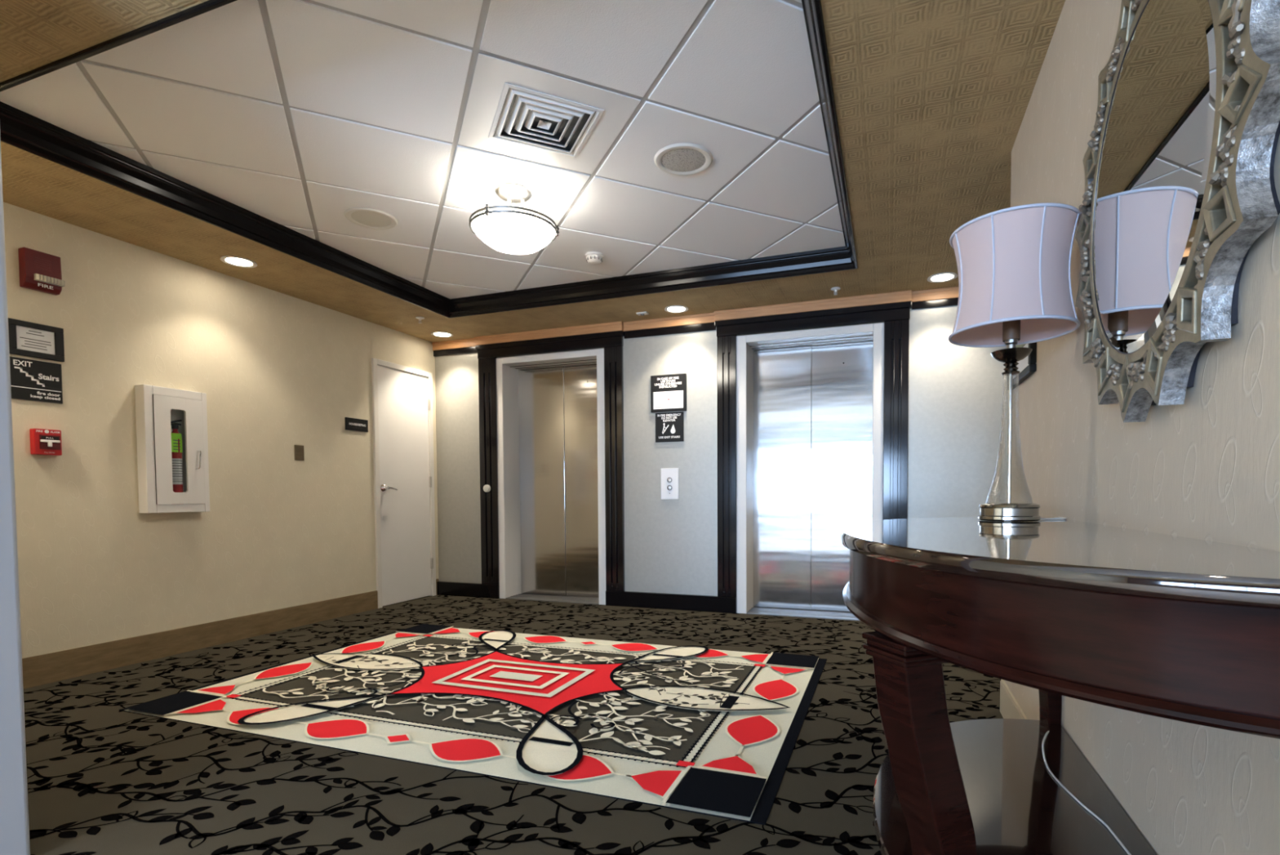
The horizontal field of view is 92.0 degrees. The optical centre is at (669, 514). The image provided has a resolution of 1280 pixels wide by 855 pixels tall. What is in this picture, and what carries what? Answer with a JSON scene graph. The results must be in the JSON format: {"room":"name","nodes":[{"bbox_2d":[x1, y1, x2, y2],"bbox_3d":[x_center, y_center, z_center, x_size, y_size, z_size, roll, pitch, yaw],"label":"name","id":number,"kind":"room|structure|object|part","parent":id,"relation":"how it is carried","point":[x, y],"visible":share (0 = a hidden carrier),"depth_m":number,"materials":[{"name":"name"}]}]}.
{"room":"lobby","nodes":[
{"label":"lobby","id":0,"kind":"room"},
{"bbox_2d":[3,202,439,657],"bbox_3d":[-3.775,-0.284,1.877,0.200,2.400,9.550,0,2,20],"label":"wall","id":1,"kind":"structure","parent":0,"point":[277,371],"depth_m":3.81,"materials":[{"name":"beige paint"}]},
{"bbox_2d":[9,356,62,404],"bbox_3d":[-3.214,-0.679,3.129,0.009,0.205,0.211,0,2,20],"label":"sign","id":2,"kind":"object","parent":1,"relation":"attached to","point":[30,380],"visible":0.96,"depth_m":3.13,"materials":[{"name":"black plastic"}]},
{"bbox_2d":[8,317,64,361],"bbox_3d":[-3.209,-0.881,3.125,0.018,0.172,0.221,0,2,20],"label":"framed notice","id":3,"kind":"object","parent":1,"relation":"attached to","point":[28,339],"visible":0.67,"depth_m":3.12,"materials":[{"name":"black"}]},
{"bbox_2d":[17,247,65,295],"bbox_3d":[-3.172,-1.231,3.123,0.083,0.190,0.145,0,2,20],"label":"fire alarm strobe","id":4,"kind":"object","parent":1,"relation":"attached to","point":[39,271],"visible":1,"depth_m":3.10,"materials":[{"name":"red plastic"}]},
{"bbox_2d":[33,255,52,271],"bbox_3d":[-3.165,-1.265,3.117,0.010,0.060,0.070,0,2,20],"label":"grille","id":5,"kind":"object","parent":4,"relation":"attached to","point":[41,263],"depth_m":3.11,"materials":[{"name":"red plastic"}]},
{"bbox_2d":[29,428,62,455],"bbox_3d":[-3.183,-0.370,3.155,0.054,0.130,0.110,0,2,20],"label":"station","id":6,"kind":"object","parent":1,"relation":"attached to","point":[42,442],"visible":1,"depth_m":3.14,"materials":[{"name":"red plastic"}]},
{"bbox_3d":[-3.167,-0.369,3.156,0.004,0.072,0.082,0,2,20],"label":"recess panel","id":7,"kind":"part","parent":6,"relation":"part of","materials":[{"name":"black plastic"}]},
{"bbox_3d":[-3.163,-0.364,3.154,0.014,0.034,0.076,0,2,20],"label":"pull handle","id":8,"kind":"part","parent":6,"relation":"part of","materials":[{"name":"white plastic"}]},
{"bbox_2d":[134,384,209,513],"bbox_3d":[-2.956,-0.381,3.698,0.116,0.736,0.345,0,2,20],"label":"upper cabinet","id":9,"kind":"object","parent":1,"relation":"attached to","point":[156,406],"visible":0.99,"depth_m":3.64,"materials":[{"name":"white metal"}]},
{"bbox_2d":[170,419,183,504],"bbox_3d":[-2.970,-0.310,3.715,0.059,0.528,0.080,0,2,20],"label":"fire extinguisher","id":10,"kind":"object","parent":9,"relation":"in","point":[176,438],"visible":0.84,"depth_m":3.70,"materials":[{"name":"red metal"}]},
{"bbox_2d":[173,440,180,449],"bbox_3d":[-2.946,-0.416,3.693,0.001,0.059,0.038,0,2,20],"label":"print","id":11,"kind":"object","parent":10,"relation":"attached to","point":[176,443],"depth_m":3.69,"materials":[{"name":"green paper"}]},
{"bbox_2d":[172,460,182,481],"bbox_3d":[-2.969,-0.262,3.718,0.059,0.128,0.059,0,2,20],"label":"print","id":12,"kind":"object","parent":10,"relation":"attached to","point":[177,465],"depth_m":3.70,"materials":[{"name":"grey paper"}]},
{"bbox_3d":[-2.937,-0.381,3.699,0.016,0.636,0.266,0,2,20],"label":"cabinet door","id":13,"kind":"part","parent":9,"relation":"part of","materials":[{"name":"white paint"}]},
{"bbox_3d":[-2.884,-0.334,3.781,0.034,0.118,0.020,0,2,20],"label":"door handle","id":14,"kind":"part","parent":9,"relation":"part of","materials":[{"name":"silver metal"}]},
{"bbox_2d":[22,578,439,688],"bbox_3d":[-2.872,0.759,4.110,0.014,0.152,3.875,0,2,20],"label":"baseboard","id":15,"kind":"structure","parent":1,"relation":"attached to","point":[43,668],"depth_m":3.75,"materials":[{"name":"brown wood"}]},
{"bbox_2d":[294,444,304,460],"bbox_3d":[-2.715,-0.453,4.530,0.010,0.112,0.072,0,2,20],"label":"wall plate","id":16,"kind":"object","parent":1,"relation":"in","point":[299,449],"visible":1,"depth_m":4.53,"materials":[{"name":"brown metal"}]},
{"bbox_2d":[344,417,368,431],"bbox_3d":[-2.539,-0.729,5.014,0.013,0.100,0.220,0,2,20],"label":"sign","id":17,"kind":"object","parent":1,"relation":"attached to","point":[351,424],"visible":1,"depth_m":5.00,"materials":[{"name":"black plastic"}]},
{"bbox_2d":[371,357,435,608],"bbox_3d":[-2.388,-0.270,5.535,0.174,2.105,0.708,0,2,20],"label":"door","id":18,"kind":"structure","parent":1,"relation":"in","point":[402,395],"depth_m":5.50,"materials":[{"name":"white paint"}]},
{"bbox_3d":[-2.423,-0.228,5.274,0.056,0.068,0.068,0,2,20],"label":"lever handle","id":19,"kind":"part","parent":18,"relation":"part of","materials":[{"name":"silver metal"}]},
{"bbox_3d":[-2.387,-0.224,5.318,0.026,0.037,0.114,0,2,20],"label":"lever","id":20,"kind":"part","parent":18,"relation":"part of","materials":[{"name":"silver metal"}]},
{"bbox_2d":[23,595,1003,854],"bbox_3d":[-0.378,0.989,0.710,7.400,0.104,9.550,0,2,20],"label":"floor","id":21,"kind":"structure","parent":0,"point":[103,779],"depth_m":2.10,"materials":[{"name":"grey carpet"}]},
{"bbox_2d":[119,623,826,824],"bbox_3d":[-0.781,0.843,3.165,2.920,0.030,1.880,0,2,20],"label":"area rug","id":22,"kind":"object","parent":21,"relation":"on","point":[704,730],"visible":1,"depth_m":2.72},
{"bbox_2d":[840,516,1279,854],"bbox_3d":[0.662,0.473,1.303,0.576,0.885,1.520,0,2,20],"label":"console table","id":23,"kind":"object","parent":21,"relation":"on","point":[1187,629],"visible":1,"depth_m":0.85,"materials":[{"name":"brown wood"}]},
{"bbox_3d":[0.408,0.577,1.006,0.177,0.700,0.166,0,2,20],"label":"leg","id":24,"kind":"part","parent":23,"relation":"part of","materials":[{"name":"brown wood"}]},
{"bbox_2d":[873,718,1156,854],"bbox_3d":[0.693,0.639,1.298,0.500,0.028,1.260,0,2,20],"label":"shelf","id":25,"kind":"object","parent":23,"relation":"attached to","point":[1016,806],"depth_m":1.35,"materials":[{"name":"brown wood"}]},
{"bbox_2d":[948,203,1131,854],"bbox_3d":[0.849,-0.062,1.479,0.315,1.379,1.087,1,2,21],"label":"table lamp","id":26,"kind":"object","parent":23,"relation":"on","point":[1013,264],"visible":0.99,"depth_m":1.55,"materials":[{"name":"white fabric"}]},
{"bbox_3d":[0.917,-0.203,1.660,0.112,0.347,0.112,0,2,20],"label":"glass","id":27,"kind":"part","parent":26,"relation":"part of","materials":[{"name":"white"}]},
{"bbox_3d":[0.917,-0.204,1.660,0.010,0.349,0.010,0,2,20],"label":"rod","id":28,"kind":"part","parent":26,"relation":"part of","materials":[{"name":"silver metal"}]},
{"bbox_3d":[0.916,-0.440,1.652,0.032,0.052,0.032,0,2,20],"label":"stem","id":29,"kind":"part","parent":26,"relation":"part of","materials":[{"name":"silver metal"}]},
{"bbox_3d":[0.916,-0.405,1.653,0.098,0.063,0.098,0,2,20],"label":"drip dish","id":30,"kind":"part","parent":26,"relation":"part of","materials":[{"name":"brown metal"}]},
{"bbox_2d":[1002,320,1020,342],"bbox_3d":[0.915,-0.499,1.650,0.042,0.068,0.042,0,2,20],"label":"bulb socket","id":31,"kind":"object","parent":26,"relation":"attached to","point":[1011,329],"depth_m":1.63,"materials":[{"name":"brown"}]},
{"bbox_3d":[0.915,-0.486,1.650,0.308,0.008,0.308,0,2,20],"label":"shade trim","id":32,"kind":"part","parent":26,"relation":"part of","materials":[{"name":"grey fabric"}]},
{"bbox_3d":[0.915,-0.620,1.645,0.295,0.267,0.295,0,2,20],"label":"lamp shade","id":33,"kind":"part","parent":26,"relation":"part of","materials":[{"name":"pink"}]},
{"bbox_3d":[0.914,-0.753,1.641,0.308,0.008,0.308,0,2,20],"label":"shade trim","id":34,"kind":"part","parent":26,"relation":"part of","materials":[{"name":"grey fabric"}]},
{"bbox_3d":[0.953,0.323,1.453,0.095,0.611,1.087,1,2,21],"label":"power cord","id":35,"kind":"part","parent":26,"relation":"part of","materials":[{"name":"grey plastic"}]},
{"bbox_3d":[1.116,0.545,1.837,0.049,0.700,0.098,0,2,-5],"label":"leg","id":36,"kind":"part","parent":23,"relation":"part of","materials":[{"name":"brown wood"}]},
{"bbox_3d":[0.660,0.169,1.292,0.565,0.018,1.510,0,2,20],"label":"apron moulding","id":37,"kind":"part","parent":23,"relation":"part of","materials":[{"name":"brown wood"}]},
{"bbox_2d":[0,0,1065,342],"bbox_3d":[-0.391,-1.576,0.621,7.400,0.262,9.550,0,2,20],"label":"ceiling","id":38,"kind":"structure","parent":0,"point":[296,115],"depth_m":2.58,"materials":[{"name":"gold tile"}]},
{"bbox_2d":[220,255,257,267],"bbox_3d":[-2.645,-1.552,3.793,0.188,0.008,0.188,0,2,20],"label":"recessed light","id":39,"kind":"object","parent":38,"relation":"in","point":[237,261],"visible":1,"depth_m":3.79,"materials":[{"name":"white paint"}]},
{"bbox_2d":[343,207,398,229],"bbox_3d":[-1.670,-1.656,3.461,0.274,0.009,0.274,0,2,20],"label":"ceiling speaker","id":40,"kind":"object","parent":38,"relation":"attached to","point":[371,218],"visible":1,"depth_m":3.44,"materials":[{"name":"white plastic"}]},
{"bbox_2d":[351,210,391,226],"bbox_3d":[-1.670,-1.655,3.461,0.208,0.004,0.208,0,2,20],"label":"grille","id":41,"kind":"object","parent":40,"relation":"attached to","point":[362,218],"depth_m":3.45,"materials":[{"name":"beige"}]},
{"bbox_2d":[415,316,424,323],"bbox_3d":[-2.025,-1.578,5.017,0.068,0.045,0.068,0,2,20],"label":"sprinkler","id":42,"kind":"object","parent":38,"relation":"attached to","point":[420,318],"visible":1,"depth_m":5.01,"materials":[{"name":"white paint"}]},
{"bbox_2d":[0,0,857,318],"bbox_3d":[-0.773,-1.591,3.113,3.173,0.126,2.873,0,2,20],"label":"trim","id":43,"kind":"structure","parent":38,"relation":"attached to","point":[21,130],"depth_m":3.35,"materials":[{"name":"black paint"}]},
{"bbox_2d":[431,331,453,337],"bbox_3d":[-2.038,-1.616,5.541,0.188,0.008,0.188,0,2,20],"label":"recessed light","id":44,"kind":"object","parent":38,"relation":"in","point":[440,334],"visible":1,"depth_m":5.54,"materials":[{"name":"white paint"}]},
{"bbox_2d":[469,182,559,254],"bbox_3d":[-0.799,-1.508,3.164,0.440,0.294,0.450,0,2,20],"label":"ceiling lamp","id":45,"kind":"object","parent":38,"relation":"attached to","point":[510,230],"visible":1,"depth_m":3.07,"materials":[{"name":"white glass"}]},
{"bbox_3d":[-0.814,-1.543,3.126,0.018,0.162,0.018,0,2,20],"label":"support rod","id":46,"kind":"part","parent":45,"relation":"part of","materials":[{"name":"silver metal"}]},
{"bbox_3d":[-0.797,-1.418,3.172,0.414,0.115,0.414,0,2,20],"label":"lamp shade","id":47,"kind":"part","parent":45,"relation":"part of","materials":[{"name":"white glass"}]},
{"bbox_3d":[-0.753,-1.545,3.175,0.018,0.162,0.018,0,2,20],"label":"support rod","id":48,"kind":"part","parent":45,"relation":"part of","materials":[{"name":"silver metal"}]},
{"bbox_2d":[457,53,640,174],"bbox_3d":[-0.524,-1.643,2.585,0.618,0.028,0.618,-1,2,-25],"label":"ceiling vent","id":49,"kind":"object","parent":38,"relation":"in","point":[541,117],"visible":1,"depth_m":2.53,"materials":[{"name":"white metal"}]},
{"bbox_3d":[-0.524,-1.639,2.585,0.393,0.016,0.393,-1,2,-25],"label":"frame","id":50,"kind":"part","parent":49,"relation":"part of","materials":[{"name":"white paint"}]},
{"bbox_2d":[585,251,603,265],"bbox_3d":[-0.487,-1.657,4.010,0.120,0.057,0.120,0,2,20],"label":"smoke detector","id":51,"kind":"object","parent":38,"relation":"attached to","point":[594,258],"visible":1,"depth_m":3.97,"materials":[{"name":"white paint"}]},
{"bbox_2d":[635,311,648,315],"bbox_3d":[-0.213,-1.595,4.915,0.088,0.024,0.052,0,2,20],"label":"sprinkler","id":52,"kind":"object","parent":38,"relation":"in","point":[642,313],"visible":1,"depth_m":4.90,"materials":[{"name":"white plastic"}]},
{"bbox_2d":[664,305,688,312],"bbox_3d":[0.057,-1.601,4.814,0.188,0.008,0.188,0,2,20],"label":"recessed light","id":53,"kind":"object","parent":38,"relation":"in","point":[673,308],"visible":1,"depth_m":4.81,"materials":[{"name":"white paint"}]},
{"bbox_2d":[653,142,712,175],"bbox_3d":[0.066,-1.644,2.868,0.274,0.009,0.274,0,2,20],"label":"ceiling speaker","id":54,"kind":"object","parent":38,"relation":"attached to","point":[681,158],"visible":1,"depth_m":2.85,"materials":[{"name":"white plastic"}]},
{"bbox_2d":[661,148,705,172],"bbox_3d":[0.067,-1.642,2.868,0.208,0.004,0.208,0,2,20],"label":"grille","id":55,"kind":"object","parent":54,"relation":"attached to","point":[673,160],"depth_m":2.86,"materials":[{"name":"white metal"}]},
{"bbox_2d":[831,286,840,295],"bbox_3d":[1.174,-1.571,4.350,0.068,0.045,0.068,0,2,20],"label":"sprinkler","id":56,"kind":"object","parent":38,"relation":"attached to","point":[835,289],"visible":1,"depth_m":4.34,"materials":[{"name":"white paint"}]},
{"bbox_2d":[927,272,957,282],"bbox_3d":[1.829,-1.586,4.132,0.188,0.008,0.188,0,2,20],"label":"recessed light","id":57,"kind":"object","parent":38,"relation":"in","point":[942,277],"visible":1,"depth_m":4.13,"materials":[{"name":"white paint"}]},
{"bbox_2d":[435,308,911,595],"bbox_3d":[1.145,-0.414,4.949,7.400,2.400,0.450,0,2,20],"label":"wall","id":58,"kind":"structure","parent":0,"point":[910,308],"depth_m":5.27,"materials":[{"name":"grey paint"}]},
{"bbox_2d":[483,484,490,492],"bbox_3d":[-1.680,-0.241,5.675,0.068,0.068,0.028,0,2,20],"label":"round sensor","id":59,"kind":"object","parent":58,"relation":"attached to","point":[486,488],"visible":1,"depth_m":5.66,"materials":[{"name":"white plastic"}]},
{"bbox_2d":[478,357,499,584],"bbox_3d":[-1.661,-0.393,5.694,0.185,2.077,0.037,0,2,20],"label":"trim","id":60,"kind":"structure","parent":58,"relation":"attached to","point":[486,366],"depth_m":5.68,"materials":[{"name":"black wood"}]},
{"bbox_2d":[496,348,605,604],"bbox_3d":[-1.006,-0.327,5.630,1.092,2.200,0.322,0,2,20],"label":"door","id":61,"kind":"structure","parent":58,"relation":"in","point":[551,406],"depth_m":5.72,"materials":[{"name":"silver metal"}]},
{"bbox_3d":[-1.005,0.766,5.670,0.949,0.011,0.320,0,2,20],"label":"sill","id":62,"kind":"part","parent":61,"relation":"part of","materials":[{"name":"silver metal"}]},
{"bbox_2d":[436,581,736,613],"bbox_3d":[1.067,0.730,4.756,7.000,0.128,0.045,0,2,20],"label":"baseboard","id":63,"kind":"structure","parent":58,"relation":"attached to","point":[713,603],"depth_m":5.19,"materials":[{"name":"black paint"}]},
{"bbox_2d":[604,345,624,591],"bbox_3d":[-0.467,-0.384,5.268,0.165,2.077,0.037,0,2,20],"label":"trim","id":64,"kind":"structure","parent":58,"relation":"attached to","point":[613,355],"depth_m":5.26,"materials":[{"name":"black wood"}]},
{"bbox_2d":[650,373,686,412],"bbox_3d":[-0.006,-0.999,5.082,0.308,0.303,0.023,0,2,20],"label":"sign","id":65,"kind":"object","parent":58,"relation":"attached to","point":[668,392],"visible":1,"depth_m":5.07,"materials":[{"name":"black plastic"}]},
{"bbox_2d":[655,411,684,442],"bbox_3d":[0.003,-0.721,5.094,0.246,0.241,0.013,0,2,20],"label":"warning sign","id":66,"kind":"object","parent":58,"relation":"attached to","point":[669,426],"visible":1,"depth_m":5.09,"materials":[{"name":"black plastic"}]},
{"bbox_2d":[661,467,679,498],"bbox_3d":[0.005,-0.255,5.107,0.154,0.256,0.019,0,2,20],"label":"plate","id":67,"kind":"object","parent":58,"relation":"attached to","point":[669,476],"visible":1,"depth_m":5.10,"materials":[{"name":"white plastic"}]},
{"bbox_2d":[431,286,958,350],"bbox_3d":[1.053,-1.566,4.666,7.000,0.074,0.066,0,2,20],"label":"trim","id":68,"kind":"structure","parent":58,"relation":"attached to","point":[947,292],"depth_m":4.88,"materials":[{"name":"orange wood"}]},
{"bbox_2d":[433,297,958,359],"bbox_3d":[1.056,-1.470,4.677,7.000,0.120,0.050,0,2,20],"label":"trim","id":69,"kind":"structure","parent":58,"relation":"attached to","point":[876,313],"depth_m":4.85,"materials":[{"name":"black wood"}]},
{"bbox_2d":[435,305,1008,595],"bbox_3d":[1.071,-0.409,4.734,6.994,2.145,0.006,0,2,20],"label":"wall panel","id":70,"kind":"object","parent":58,"relation":"attached to","point":[955,392],"depth_m":5.04,"materials":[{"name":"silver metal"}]},
{"bbox_3d":[-1.982,-0.432,5.824,0.509,2.145,0.006,0,2,20],"label":"wallpaper panel","id":71,"kind":"part","parent":70,"relation":"part of","materials":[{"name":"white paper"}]},
{"bbox_3d":[0.005,-0.417,5.114,0.828,2.145,0.006,0,2,20],"label":"wallpaper panel","id":72,"kind":"part","parent":70,"relation":"part of","materials":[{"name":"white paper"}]},
{"bbox_3d":[3.052,-0.394,4.027,2.788,2.145,0.006,0,2,20],"label":"wallpaper panel","id":73,"kind":"part","parent":70,"relation":"part of","materials":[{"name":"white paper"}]},
{"bbox_2d":[716,334,736,597],"bbox_3d":[0.463,-0.377,4.936,0.155,2.077,0.037,0,2,20],"label":"trim","id":74,"kind":"structure","parent":58,"relation":"attached to","point":[726,345],"depth_m":4.92,"materials":[{"name":"black wood"}]},
{"bbox_2d":[736,322,884,620],"bbox_3d":[1.109,-0.311,4.875,1.103,2.200,0.322,0,2,20],"label":"door","id":75,"kind":"structure","parent":58,"relation":"in","point":[810,402],"depth_m":4.95,"materials":[{"name":"silver metal"}]},
{"bbox_3d":[1.116,0.783,4.913,0.947,0.011,0.320,0,2,20],"label":"sill","id":76,"kind":"part","parent":75,"relation":"part of","materials":[{"name":"silver metal"}]},
{"bbox_2d":[882,319,909,519],"bbox_3d":[1.655,-0.368,4.511,0.169,2.077,0.037,0,2,20],"label":"trim","id":77,"kind":"structure","parent":58,"relation":"attached to","point":[896,332],"depth_m":4.49,"materials":[{"name":"black wood"}]},
{"bbox_2d":[1004,0,1279,854],"bbox_3d":[0.303,-0.211,-0.791,0.150,2.400,7.265,0,2,20],"label":"wall","id":78,"kind":"structure","parent":0,"point":[1206,467],"depth_m":1.17,"materials":[{"name":"beige paint"}]},
{"bbox_2d":[1000,679,1027,719],"bbox_3d":[1.399,0.924,-1.081,2.449,0.142,7.177,0,2,20],"label":"baseboard","id":79,"kind":"structure","parent":78,"relation":"attached to","point":[1010,708],"depth_m":2.53,"materials":[{"name":"beige wood"}]},
{"bbox_2d":[1007,342,1036,390],"bbox_3d":[1.328,-0.703,2.326,0.022,0.402,0.425,0,2,20],"label":"framed picture","id":80,"kind":"object","parent":78,"relation":"attached to","point":[1027,366],"visible":0.29,"depth_m":2.22,"materials":[{"name":"black wood"}]},
{"bbox_2d":[1016,343,1026,347],"bbox_3d":[1.327,-0.703,2.327,0.002,0.162,0.205,0,2,20],"label":"print","id":81,"kind":"object","parent":80,"relation":"attached to","point":[1024,344],"depth_m":2.31},
{"bbox_2d":[1075,0,1279,422],"bbox_3d":[0.868,-0.605,1.116,0.070,0.860,0.829,0,2,20],"label":"wall mirror","id":82,"kind":"object","parent":78,"relation":"attached to","point":[1179,158],"visible":1,"depth_m":1.00,"materials":[{"name":"grey mirror"}]},
{"bbox_2d":[1093,0,1216,353],"bbox_3d":[0.855,-0.605,1.120,0.002,0.610,0.556,0,2,20],"label":"mirror glass","id":83,"kind":"object","parent":82,"relation":"attached to","point":[1154,132],"depth_m":1.05,"materials":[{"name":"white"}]},
{"bbox_3d":[-2.682,-0.289,1.875,1.860,2.400,0.120,0,2,20],"label":"wall","id":84,"kind":"structure","parent":0,"visible":0},
{"bbox_2d":[0,135,30,854],"bbox_3d":[-1.762,-0.282,1.539,0.098,2.400,0.147,0,2,20],"label":"trim","id":85,"kind":"structure","parent":84,"relation":"attached to","point":[14,806],"depth_m":1.58,"materials":[{"name":"grey paint"}]}
]}

